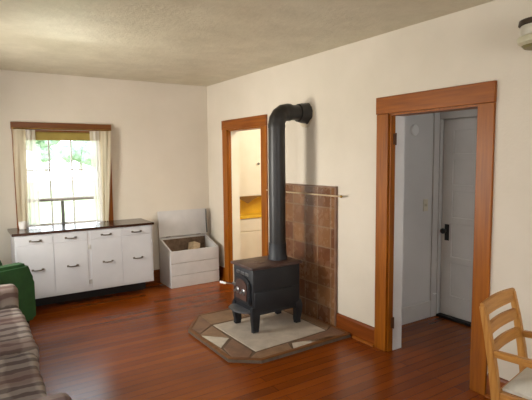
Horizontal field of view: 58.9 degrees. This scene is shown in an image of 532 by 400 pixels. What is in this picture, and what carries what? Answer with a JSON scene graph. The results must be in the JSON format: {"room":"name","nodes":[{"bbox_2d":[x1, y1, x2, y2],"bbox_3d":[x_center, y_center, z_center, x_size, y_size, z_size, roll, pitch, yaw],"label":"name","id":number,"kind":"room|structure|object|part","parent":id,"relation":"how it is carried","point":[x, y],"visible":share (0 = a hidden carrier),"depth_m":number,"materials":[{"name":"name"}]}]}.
{"room":"living room","nodes":[
{"label":"living room","id":0,"kind":"room"},
{"bbox_2d":[0,70,209,269],"bbox_3d":[-2.358,-0.164,5.773,3.877,2.652,0.140,-4,6,-33],"label":"wall","id":1,"kind":"structure","parent":0,"point":[159,133],"depth_m":6.06,"materials":[{"name":"paint"}]},
{"bbox_2d":[10,122,113,227],"bbox_3d":[-2.429,-0.293,5.686,1.109,1.245,0.190,-4,6,-33],"label":"window","id":2,"kind":"structure","parent":1,"relation":"in","point":[12,124],"depth_m":5.65,"materials":[{"name":"orange wood"}]},
{"bbox_3d":[-2.401,-0.868,5.582,1.109,0.081,0.034,-4,6,-33],"label":"head casing","id":3,"kind":"part","parent":2,"relation":"part of","materials":[{"name":"brown wood"}]},
{"bbox_2d":[12,127,111,130],"bbox_3d":[-2.377,-0.833,5.546,1.087,0.012,0.057,-4,6,-33],"label":"curtain rod","id":4,"kind":"object","parent":2,"relation":"attached to","point":[12,127],"visible":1,"depth_m":5.50,"materials":[{"name":"gold metal"}]},
{"bbox_2d":[12,129,40,226],"bbox_3d":[-2.711,-0.244,5.345,0.240,1.106,0.026,-4,6,-36],"label":"curtain","id":5,"kind":"object","parent":4,"relation":"hanging from","point":[24,141],"visible":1,"depth_m":5.34,"materials":[{"name":"beige fabric"}]},
{"bbox_2d":[89,131,110,221],"bbox_3d":[-2.015,-0.287,5.800,0.255,1.116,0.025,-4,6,-33],"label":"curtain","id":6,"kind":"object","parent":4,"relation":"hanging from","point":[100,141],"visible":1,"depth_m":5.79,"materials":[{"name":"beige fabric"}]},
{"bbox_3d":[-2.443,0.135,5.735,0.902,0.336,0.030,-4,6,-33],"label":"sash","id":7,"kind":"part","parent":2,"relation":"part of","materials":[{"name":"grey paint"}]},
{"bbox_2d":[35,132,89,140],"bbox_3d":[-2.388,-0.753,5.575,0.850,0.100,0.054,-4,6,-33],"label":"roller blind","id":8,"kind":"object","parent":2,"relation":"attached to","point":[61,136],"visible":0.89,"depth_m":5.55,"materials":[{"name":"fabric"}]},
{"bbox_2d":[61,201,64,223],"bbox_3d":[-2.450,0.160,5.687,0.037,0.297,0.025,-4,6,-33],"label":"stick","id":9,"kind":"object","parent":2,"relation":"on","point":[62,202],"visible":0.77,"depth_m":5.68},
{"bbox_3d":[-2.468,-0.407,5.717,0.902,0.817,0.030,-4,6,-33],"label":"sash","id":10,"kind":"part","parent":2,"relation":"part of","materials":[{"name":"grey paint"}]},
{"bbox_3d":[-2.429,-0.006,5.707,0.750,0.024,0.013,-4,6,-33],"label":"meeting rail","id":11,"kind":"part","parent":2,"relation":"part of","materials":[{"name":"grey wood"}]},
{"bbox_2d":[146,269,159,283],"bbox_3d":[-2.296,1.079,5.822,3.575,0.165,0.016,-4,6,-33],"label":"baseboard","id":12,"kind":"structure","parent":1,"relation":"attached to","point":[156,272],"depth_m":6.35,"materials":[{"name":"brown wood"}]},
{"bbox_2d":[0,0,494,86],"bbox_3d":[0.797,-1.301,2.662,5.900,0.100,8.627,-4,6,-33],"label":"ceiling","id":13,"kind":"structure","parent":0,"point":[206,43],"depth_m":3.74,"materials":[{"name":"paint"}]},
{"bbox_2d":[30,279,489,399],"bbox_3d":[0.824,1.440,2.906,5.900,0.100,8.627,-4,6,-33],"label":"floor","id":14,"kind":"structure","parent":0,"point":[136,344],"depth_m":3.84,"materials":[{"name":"brown wood"}]},
{"bbox_2d":[0,261,35,327],"bbox_3d":[-2.732,0.889,4.441,0.660,0.797,0.799,3,6,33],"label":"armchair","id":15,"kind":"object","parent":14,"relation":"on","point":[18,274],"visible":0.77,"depth_m":4.49,"materials":[{"name":"fabric"}]},
{"bbox_2d":[0,284,71,399],"bbox_3d":[-1.881,0.987,2.833,0.961,0.869,2.599,-4,6,-33],"label":"sofa","id":16,"kind":"object","parent":14,"relation":"on","point":[20,377],"visible":1,"depth_m":2.93,"materials":[{"name":"brown fabric"}]},
{"bbox_3d":[-2.506,0.899,3.846,0.865,0.317,0.212,-4,6,-33],"label":"armrest","id":17,"kind":"part","parent":16,"relation":"part of","materials":[{"name":"brown fabric"}]},
{"bbox_2d":[0,308,38,360],"bbox_3d":[-2.079,1.013,3.357,0.726,0.159,1.095,-4,6,-33],"label":"seat cushion","id":18,"kind":"object","parent":16,"relation":"on","point":[16,338],"depth_m":3.32,"materials":[{"name":"multicoloured fabric"}]},
{"bbox_2d":[0,352,46,399],"bbox_3d":[-1.498,1.089,2.446,0.691,0.157,1.073,-4,6,-33],"label":"seat cushion","id":19,"kind":"object","parent":16,"relation":"on","point":[20,377],"depth_m":2.67,"materials":[{"name":"multicoloured fabric"}]},
{"bbox_3d":[-1.204,1.054,1.863,0.859,0.334,0.231,-4,6,-33],"label":"armrest","id":20,"kind":"part","parent":16,"relation":"part of","materials":[{"name":"brown fabric"}]},
{"bbox_2d":[7,218,153,305],"bbox_3d":[-2.136,0.739,5.572,1.538,0.884,0.518,-4,6,-33],"label":"base cabinet","id":21,"kind":"object","parent":14,"relation":"on","point":[75,261],"visible":0.98,"depth_m":5.39,"materials":[{"name":"white paint"}]},
{"bbox_3d":[-2.475,0.432,5.055,0.352,0.090,0.005,-4,6,-33],"label":"drawer","id":22,"kind":"part","parent":21,"relation":"part of","materials":[{"name":"white paint"}]},
{"bbox_3d":[-2.472,0.767,5.085,0.352,0.571,0.005,-4,6,-33],"label":"door","id":23,"kind":"part","parent":21,"relation":"part of","materials":[{"name":"white paint"}]},
{"bbox_3d":[-2.176,0.411,5.250,0.353,0.090,0.005,-4,6,-33],"label":"drawer","id":24,"kind":"part","parent":21,"relation":"part of","materials":[{"name":"white paint"}]},
{"bbox_3d":[-2.173,0.747,5.280,0.353,0.571,0.005,-4,6,-33],"label":"door","id":25,"kind":"part","parent":21,"relation":"part of","materials":[{"name":"white paint"}]},
{"bbox_2d":[7,218,153,236],"bbox_3d":[-2.145,0.312,5.541,1.538,0.028,0.502,-4,6,-33],"label":"countertop","id":26,"kind":"structure","parent":21,"relation":"on","point":[38,230],"depth_m":5.43,"materials":[{"name":"brown wood"}]},
{"bbox_2d":[18,221,26,229],"bbox_3d":[-2.719,0.285,5.265,0.086,0.085,0.086,-4,6,-33],"label":"cup","id":27,"kind":"object","parent":26,"relation":"on","point":[22,225],"visible":1,"depth_m":5.24,"materials":[{"name":"white ceramic"}]},
{"bbox_3d":[-1.853,0.390,5.460,0.350,0.090,0.005,-4,6,-33],"label":"drawer","id":28,"kind":"part","parent":21,"relation":"part of","materials":[{"name":"white paint"}]},
{"bbox_3d":[-1.849,0.725,5.490,0.350,0.571,0.005,-4,6,-33],"label":"door","id":29,"kind":"part","parent":21,"relation":"part of","materials":[{"name":"white paint"}]},
{"bbox_3d":[-1.555,0.369,5.654,0.352,0.090,0.005,-4,6,-33],"label":"drawer","id":30,"kind":"part","parent":21,"relation":"part of","materials":[{"name":"white paint"}]},
{"bbox_3d":[-1.552,0.704,5.684,0.352,0.571,0.005,-4,6,-33],"label":"door","id":31,"kind":"part","parent":21,"relation":"part of","materials":[{"name":"white paint"}]},
{"bbox_2d":[157,208,218,288],"bbox_3d":[-1.036,0.624,6.333,0.701,0.956,0.414,-4,6,-33],"label":"box","id":32,"kind":"object","parent":14,"relation":"on","point":[173,250],"visible":1,"depth_m":6.30,"materials":[{"name":"white paint"}]},
{"bbox_3d":[-1.309,0.824,6.165,0.022,0.593,0.361,-4,6,-33],"label":"panel","id":33,"kind":"part","parent":32,"relation":"part of","materials":[{"name":"white paint"}]},
{"bbox_3d":[-1.139,0.308,6.458,0.701,0.345,0.051,-4,6,-33],"label":"lid","id":34,"kind":"part","parent":32,"relation":"part of","materials":[{"name":"white paint"}]},
{"bbox_3d":[-1.137,0.788,6.505,0.685,0.600,0.022,-4,6,-33],"label":"panel","id":35,"kind":"part","parent":32,"relation":"part of","materials":[{"name":"white paint"}]},
{"bbox_2d":[188,241,199,273],"bbox_3d":[-0.982,0.783,6.363,0.155,0.446,0.333,0,5,5],"label":"log","id":36,"kind":"object","parent":32,"relation":"in","point":[192,245],"visible":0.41,"depth_m":6.38,"materials":[{"name":"brown wood"}]},
{"bbox_3d":[-0.926,0.877,6.191,0.685,0.475,0.022,-4,6,-33],"label":"panel","id":37,"kind":"part","parent":32,"relation":"part of","materials":[{"name":"white paint"}]},
{"bbox_3d":[-0.754,0.786,6.526,0.022,0.593,0.361,-4,6,-33],"label":"panel","id":38,"kind":"part","parent":32,"relation":"part of","materials":[{"name":"white paint"}]},
{"bbox_2d":[239,129,261,258],"bbox_3d":[-0.113,-0.114,6.934,1.025,2.300,0.374,-4,6,-33],"label":"tall cabinet","id":39,"kind":"object","parent":14,"relation":"on","point":[249,140],"visible":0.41,"depth_m":6.69,"materials":[{"name":"beige paint"}]},
{"bbox_3d":[-0.033,-0.636,6.771,0.880,1.132,0.020,-4,6,-33],"label":"door","id":40,"kind":"part","parent":39,"relation":"part of","materials":[{"name":"beige paint"}]},
{"bbox_2d":[240,213,260,218],"bbox_3d":[-0.070,0.219,6.917,0.888,0.038,0.214,-4,6,-33],"label":"countertop","id":41,"kind":"structure","parent":39,"relation":"on","point":[253,215],"depth_m":6.72,"materials":[{"name":"yellow paint"}]},
{"bbox_2d":[188,308,350,363],"bbox_3d":[-0.067,1.236,4.551,1.193,0.034,1.305,-4,6,-33],"label":"hearth pad","id":42,"kind":"object","parent":14,"relation":"on","point":[278,336],"visible":0.88,"depth_m":4.33,"materials":[{"name":"brown stone"}]},
{"bbox_2d":[220,256,301,333],"bbox_3d":[-0.046,0.897,4.609,0.687,0.628,0.436,-4,6,-33],"label":"wood stove","id":43,"kind":"object","parent":42,"relation":"on","point":[262,285],"visible":1,"depth_m":4.46,"materials":[{"name":"black metal"}]},
{"bbox_3d":[-0.285,1.091,4.651,0.088,0.240,0.065,-4,6,-33],"label":"leg","id":44,"kind":"part","parent":43,"relation":"part of","materials":[{"name":"black metal"}]},
{"bbox_2d":[228,303,249,313],"bbox_3d":[-0.263,1.032,4.462,0.129,0.016,0.314,-4,6,-33],"label":"shelf","id":45,"kind":"object","parent":43,"relation":"attached to","point":[240,308],"depth_m":4.45,"materials":[{"name":"grey metal"}]},
{"bbox_3d":[-0.236,0.843,4.461,0.008,0.195,0.200,-4,6,-33],"label":"door panel","id":46,"kind":"part","parent":43,"relation":"part of","materials":[{"name":"brown metal"}]},
{"bbox_3d":[-0.225,0.690,4.462,0.010,0.030,0.220,-4,6,-33],"label":"vent trim","id":47,"kind":"part","parent":43,"relation":"part of","materials":[{"name":"black metal"}]},
{"bbox_3d":[-0.224,0.842,4.468,0.020,0.265,0.290,-4,6,-33],"label":"door","id":48,"kind":"part","parent":43,"relation":"part of","materials":[{"name":"black metal"}]},
{"bbox_3d":[-0.101,1.114,4.369,0.088,0.240,0.065,-4,6,-33],"label":"leg","id":49,"kind":"part","parent":43,"relation":"part of","materials":[{"name":"black metal"}]},
{"bbox_3d":[-0.095,0.595,4.543,0.169,0.012,0.169,-4,6,-33],"label":"cook lid","id":50,"kind":"part","parent":43,"relation":"part of","materials":[{"name":"brown metal"}]},
{"bbox_3d":[0.004,0.605,4.599,0.580,0.028,0.404,-4,6,-33],"label":"plate","id":51,"kind":"part","parent":43,"relation":"part of","materials":[{"name":"brown metal"}]},
{"bbox_2d":[268,103,313,260],"bbox_3d":[0.216,-0.197,4.691,0.461,1.546,0.254,-4,6,-33],"label":"pipe","id":52,"kind":"object","parent":43,"relation":"on","point":[303,113],"visible":1,"depth_m":4.56,"materials":[{"name":"black metal"}]},
{"bbox_3d":[0.307,1.086,4.635,0.088,0.240,0.065,-4,6,-33],"label":"leg","id":53,"kind":"part","parent":43,"relation":"part of","materials":[{"name":"black metal"}]},
{"bbox_2d":[285,183,337,326],"bbox_3d":[0.370,0.523,4.929,0.025,1.378,1.095,-4,6,-33],"label":"tile panel","id":54,"kind":"object","parent":14,"relation":"on","point":[311,220],"visible":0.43,"depth_m":4.72,"materials":[{"name":"brown tile"}]},
{"bbox_2d":[436,313,470,326],"bbox_3d":[2.034,1.218,4.559,0.090,0.026,0.852,-4,6,-33],"label":"threshold","id":55,"kind":"object","parent":14,"relation":"on","point":[448,317],"visible":0.45,"depth_m":4.73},
{"bbox_2d":[479,288,531,399],"bbox_3d":[1.489,0.980,2.458,0.497,0.886,0.605,-5,7,-42],"label":"wooden armchair","id":56,"kind":"object","parent":14,"relation":"on","point":[520,385],"visible":1,"depth_m":2.48,"materials":[{"name":"brown wood"}]},
{"bbox_3d":[1.197,0.992,2.476,0.042,0.866,0.167,-5,7,-42],"label":"post","id":57,"kind":"part","parent":56,"relation":"part of","materials":[{"name":"brown wood"}]},
{"bbox_3d":[1.295,0.562,2.628,0.439,0.079,0.043,-5,7,-42],"label":"rail","id":58,"kind":"part","parent":56,"relation":"part of","materials":[{"name":"brown wood"}]},
{"bbox_3d":[1.357,0.812,2.263,0.063,0.044,0.517,-5,7,-42],"label":"armrest","id":59,"kind":"part","parent":56,"relation":"part of","materials":[{"name":"brown wood"}]},
{"bbox_3d":[1.507,1.028,2.443,0.423,0.060,0.440,-5,7,-42],"label":"seat frame","id":60,"kind":"part","parent":56,"relation":"part of","materials":[{"name":"brown wood"}]},
{"bbox_2d":[503,367,531,399],"bbox_3d":[1.517,0.960,2.426,0.367,0.076,0.430,-5,7,-42],"label":"seat cushion","id":61,"kind":"object","parent":56,"relation":"on","point":[520,385],"depth_m":2.43,"materials":[{"name":"fabric"}]},
{"bbox_3d":[1.496,0.964,2.751,0.042,0.866,0.167,-5,7,-42],"label":"post","id":62,"kind":"part","parent":56,"relation":"part of","materials":[{"name":"brown wood"}]},
{"bbox_3d":[1.677,0.783,2.556,0.063,0.044,0.517,-5,7,-42],"label":"armrest","id":63,"kind":"part","parent":56,"relation":"part of","materials":[{"name":"brown wood"}]},
{"bbox_2d":[207,0,531,380],"bbox_3d":[1.528,0.021,3.250,0.140,2.652,8.347,-4,6,-33],"label":"wall","id":64,"kind":"structure","parent":0,"point":[342,85],"depth_m":3.99,"materials":[{"name":"paint"}]},
{"bbox_2d":[218,266,224,279],"bbox_3d":[-0.683,0.995,6.590,0.034,0.165,0.455,-4,6,-33],"label":"baseboard","id":65,"kind":"structure","parent":64,"relation":"attached to","point":[221,269],"depth_m":6.47,"materials":[{"name":"orange wood"}]},
{"bbox_2d":[221,114,268,281],"bbox_3d":[-0.213,0.057,5.913,0.178,2.143,1.066,-4,6,-33],"label":"door frame","id":66,"kind":"structure","parent":64,"relation":"in","point":[231,128],"depth_m":6.19,"materials":[{"name":"orange wood"}]},
{"bbox_3d":[-0.286,-0.945,5.783,0.028,0.123,1.066,-4,6,-33],"label":"head casing","id":67,"kind":"part","parent":66,"relation":"part of","materials":[{"name":"orange wood"}]},
{"bbox_2d":[266,189,342,197],"bbox_3d":[0.369,-0.074,4.826,0.072,0.025,1.253,-4,6,-33],"label":"towel bar","id":68,"kind":"object","parent":64,"relation":"attached to","point":[340,196],"visible":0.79,"depth_m":4.63,"materials":[{"name":"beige metal"}]},
{"bbox_3d":[0.369,-0.068,4.783,0.015,0.020,1.135,-4,6,-33],"label":"rod","id":69,"kind":"part","parent":68,"relation":"part of","materials":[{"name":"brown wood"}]},
{"bbox_2d":[336,313,373,346],"bbox_3d":[0.809,1.182,4.316,0.034,0.165,0.492,-4,6,-33],"label":"baseboard","id":70,"kind":"structure","parent":64,"relation":"attached to","point":[362,332],"depth_m":4.29,"materials":[{"name":"orange wood"}]},
{"bbox_3d":[0.867,1.263,4.221,0.018,0.018,0.260,-4,6,-33],"label":"shoe moulding","id":71,"kind":"part","parent":70,"relation":"part of","materials":[{"name":"orange wood"}]},
{"bbox_2d":[374,80,496,395],"bbox_3d":[1.289,0.247,3.634,0.188,2.138,1.039,-4,6,-33],"label":"door frame","id":72,"kind":"structure","parent":64,"relation":"in","point":[391,111],"depth_m":3.69,"materials":[{"name":"orange wood"}]},
{"bbox_3d":[1.212,-0.744,3.502,0.028,0.138,1.039,-4,6,-33],"label":"head casing","id":73,"kind":"part","parent":72,"relation":"part of","materials":[{"name":"orange wood"}]},
{"bbox_2d":[485,374,521,399],"bbox_3d":[2.628,1.410,1.544,0.034,0.165,4.065,-4,6,-33],"label":"baseboard","id":74,"kind":"structure","parent":64,"relation":"attached to","point":[503,382],"depth_m":3.22,"materials":[{"name":"orange wood"}]},
{"bbox_2d":[517,17,531,50],"bbox_3d":[1.580,-0.965,2.726,0.231,0.171,0.225,-4,6,-33],"label":"wall lamp","id":75,"kind":"object","parent":64,"relation":"attached to","point":[524,41],"visible":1,"depth_m":2.70,"materials":[{"name":"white glass"}]},
{"bbox_3d":[1.577,-0.980,2.723,0.195,0.057,0.195,-4,6,-33],"label":"lamp shade","id":76,"kind":"part","parent":75,"relation":"part of","materials":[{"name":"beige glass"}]},
{"bbox_2d":[402,113,433,307],"bbox_3d":[1.374,-0.101,4.634,1.123,2.652,0.120,-4,6,-33],"label":"wall","id":77,"kind":"structure","parent":0,"point":[418,149],"depth_m":4.66,"materials":[{"name":"paint"}]},
{"bbox_2d":[410,124,418,135],"bbox_3d":[1.436,-0.674,4.541,0.110,0.110,0.024,-4,6,-33],"label":"wall plate","id":78,"kind":"object","parent":77,"relation":"attached to","point":[414,129],"visible":1,"depth_m":4.53,"materials":[{"name":"white plastic"}]},
{"bbox_2d":[402,301,430,324],"bbox_3d":[1.323,1.147,4.623,0.883,0.170,0.014,-4,6,-33],"label":"baseboard","id":79,"kind":"structure","parent":77,"relation":"attached to","point":[416,312],"depth_m":4.73,"materials":[{"name":"white paint"}]},
{"bbox_2d":[423,199,427,210],"bbox_3d":[1.599,0.052,4.710,0.070,0.120,0.020,-4,6,-33],"label":"light switch","id":80,"kind":"object","parent":77,"relation":"attached to","point":[425,201],"visible":1,"depth_m":4.71,"materials":[{"name":"beige plastic"}]},
{"bbox_2d":[438,116,476,312],"bbox_3d":[3.285,0.059,2.616,0.140,2.652,5.360,-4,6,-33],"label":"wall","id":81,"kind":"structure","parent":0,"point":[442,145],"depth_m":4.82,"materials":[{"name":"paint"}]},
{"bbox_2d":[430,109,476,316],"bbox_3d":[2.022,0.174,4.422,0.180,2.130,0.980,-4,6,-33],"label":"door frame","id":82,"kind":"structure","parent":81,"relation":"attached to","point":[437,127],"depth_m":4.77,"materials":[{"name":"white paint"}]},
{"bbox_2d":[440,117,476,321],"bbox_3d":[2.013,0.214,4.463,0.116,1.982,0.840,-4,6,-33],"label":"door","id":83,"kind":"structure","parent":81,"relation":"in","point":[460,135],"depth_m":4.67,"materials":[{"name":"white paint"}]},
{"bbox_3d":[1.798,0.311,4.761,0.070,0.058,0.058,-4,6,-33],"label":"knob","id":84,"kind":"part","parent":83,"relation":"part of","materials":[{"name":"black metal"}]},
{"bbox_3d":[1.834,0.327,4.778,0.006,0.165,0.050,-4,6,-33],"label":"lock plate","id":85,"kind":"part","parent":83,"relation":"part of","materials":[{"name":"black metal"}]},
{"label":"outside","id":86,"kind":"structure","parent":0,"visible":0},
{"bbox_2d":[38,180,94,223],"bbox_3d":[-18.169,0.208,27.950,60.000,0.100,53.513,-4,6,-33],"label":"ground","id":87,"kind":"structure","parent":86,"point":[84,209],"depth_m":26.67,"materials":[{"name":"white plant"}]},
{"bbox_2d":[36,140,59,191],"bbox_3d":[-17.114,-3.328,36.379,2.666,5.443,2.838,-4,6,-33],"label":"tree","id":88,"kind":"object","parent":87,"relation":"on","point":[41,145],"visible":0.3,"depth_m":36.11,"materials":[{"name":"green plant"}]},
{"bbox_2d":[58,141,90,195],"bbox_3d":[-12.452,-2.923,32.233,2.933,5.277,2.386,-1,5,-7],"label":"tree","id":89,"kind":"object","parent":87,"relation":"on","point":[81,153],"visible":0.58,"depth_m":31.38,"materials":[{"name":"green plant"}]}
]}

